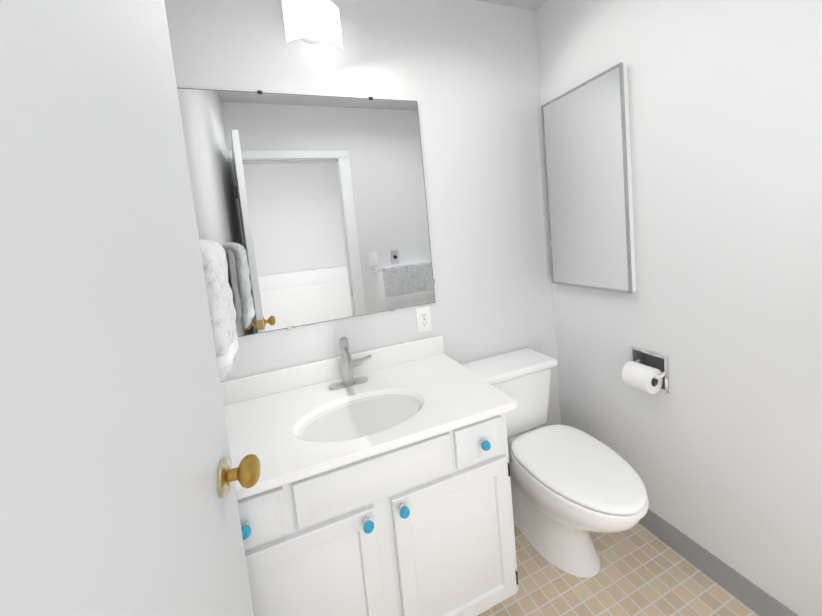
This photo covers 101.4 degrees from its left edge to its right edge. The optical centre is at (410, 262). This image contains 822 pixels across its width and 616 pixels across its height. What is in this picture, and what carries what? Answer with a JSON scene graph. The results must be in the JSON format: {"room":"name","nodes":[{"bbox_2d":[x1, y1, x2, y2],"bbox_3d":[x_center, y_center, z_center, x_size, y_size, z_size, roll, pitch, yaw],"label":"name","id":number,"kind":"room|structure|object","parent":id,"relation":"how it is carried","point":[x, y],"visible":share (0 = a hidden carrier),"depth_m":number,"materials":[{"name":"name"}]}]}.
{"room":"bathroom","nodes":[
{"label":"bathroom","id":0,"kind":"room"},
{"bbox_2d":[164,0,560,459],"bbox_3d":[-0.027,0.022,1.584,1.866,2.440,0.120,-7,5,-20],"label":"wall","id":1,"kind":"structure","parent":0,"point":[465,74],"depth_m":1.57,"materials":[{"name":"white paint"}]},
{"bbox_2d":[177,88,434,336],"bbox_3d":[-0.354,-0.216,1.379,0.925,0.926,0.008,-7,5,-20],"label":"mirror","id":2,"kind":"object","parent":1,"relation":"attached to","point":[310,209],"visible":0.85,"depth_m":1.36,"materials":[{"name":"clear glass"}]},
{"bbox_2d":[282,0,342,48],"bbox_3d":[-0.370,-0.888,1.261,0.200,0.167,0.160,-7,5,-20],"label":"light","id":3,"kind":"object","parent":1,"relation":"attached to","point":[312,21],"visible":1,"depth_m":1.19,"materials":[{"name":"white glass"}]},
{"bbox_2d":[416,306,431,332],"bbox_3d":[0.060,0.261,1.560,0.070,0.115,0.007,-7,5,-20],"label":"duplex electrical outlet","id":4,"kind":"object","parent":1,"relation":"attached to","point":[423,314],"visible":1,"depth_m":1.56,"materials":[{"name":"white plastic"}]},
{"bbox_2d":[476,0,546,10],"bbox_3d":[0.320,-1.159,0.226,3.840,0.060,2.800,-7,5,-20],"label":"ceiling","id":5,"kind":"structure","parent":0,"point":[534,5],"depth_m":1.64,"materials":[{"name":"grey paint"}]},
{"bbox_2d":[477,523,758,615],"bbox_3d":[0.555,1.316,0.430,3.840,0.050,2.800,-7,5,-20],"label":"floor","id":6,"kind":"structure","parent":0,"point":[643,571],"depth_m":1.25,"materials":[{"name":"tile"}]},
{"bbox_2d":[220,335,518,615],"bbox_3d":[-0.154,0.794,1.200,0.935,0.993,0.568,-7,5,-20],"label":"bathroom vanity","id":7,"kind":"object","parent":6,"relation":"on","point":[382,487],"visible":0.98,"depth_m":1.03,"materials":[{"name":"white paint"}]},
{"bbox_2d":[328,336,371,390],"bbox_3d":[-0.233,0.390,1.307,0.183,0.193,0.142,-7,5,-20],"label":"faucet","id":8,"kind":"object","parent":7,"relation":"on","point":[348,383],"depth_m":1.33,"materials":[{"name":"silver metal"}]},
{"bbox_2d":[461,348,648,577],"bbox_3d":[0.577,0.842,1.404,0.459,0.728,0.714,-7,5,-20],"label":"toilet","id":9,"kind":"object","parent":6,"relation":"on","point":[572,487],"visible":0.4,"depth_m":1.34,"materials":[{"name":"white ceramic"}]},
{"bbox_2d":[536,0,821,615],"bbox_3d":[1.068,-0.046,1.145,0.120,2.440,1.473,-7,5,-20],"label":"wall","id":10,"kind":"structure","parent":0,"point":[718,448],"depth_m":1.13,"materials":[{"name":"white paint"}]},
{"bbox_2d":[541,62,635,293],"bbox_3d":[0.795,-0.337,1.545,0.040,0.909,0.433,-7,5,-20],"label":"medicine cabinet","id":11,"kind":"object","parent":10,"relation":"attached to","point":[587,149],"visible":1,"depth_m":1.49,"materials":[{"name":"silver metal"}]},
{"bbox_2d":[622,346,668,393],"bbox_3d":[0.968,0.435,1.378,0.164,0.152,0.154,-7,5,-20],"label":"toilet paper holder","id":12,"kind":"object","parent":10,"relation":"attached to","point":[645,370],"visible":0.92,"depth_m":1.35,"materials":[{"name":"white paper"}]},
{"bbox_2d":[639,508,798,615],"bbox_3d":[0.753,1.163,1.145,0.748,0.100,1.353,-7,5,-20],"label":"baseboard","id":13,"kind":"structure","parent":10,"relation":"attached to","point":[748,593],"depth_m":1.23,"materials":[{"name":"grey"}]},
{"bbox_3d":[-0.556,0.158,0.536,0.120,2.440,1.473,-7,5,-20],"label":"wall","id":14,"kind":"structure","parent":0,"visible":0},
{"bbox_2d":[199,239,238,381],"bbox_3d":[-0.604,0.121,1.003,0.124,0.381,0.533,-7,5,-20],"label":"towel","id":15,"kind":"object","parent":14,"relation":"attached to","point":[223,314],"visible":0.54,"depth_m":0.90,"materials":[{"name":"white fabric"}]},
{"bbox_3d":[0.132,0.329,0.081,0.797,2.046,0.126,-7,5,-20],"label":"door frame","id":16,"kind":"structure","parent":0,"visible":0},
{"bbox_2d":[0,0,260,615],"bbox_3d":[-0.289,0.350,0.362,0.184,2.014,0.709,-7,5,-20],"label":"bathroom door","id":17,"kind":"structure","parent":16,"relation":"attached to","point":[119,475],"depth_m":0.36,"materials":[{"name":"grey paint"}]}
]}

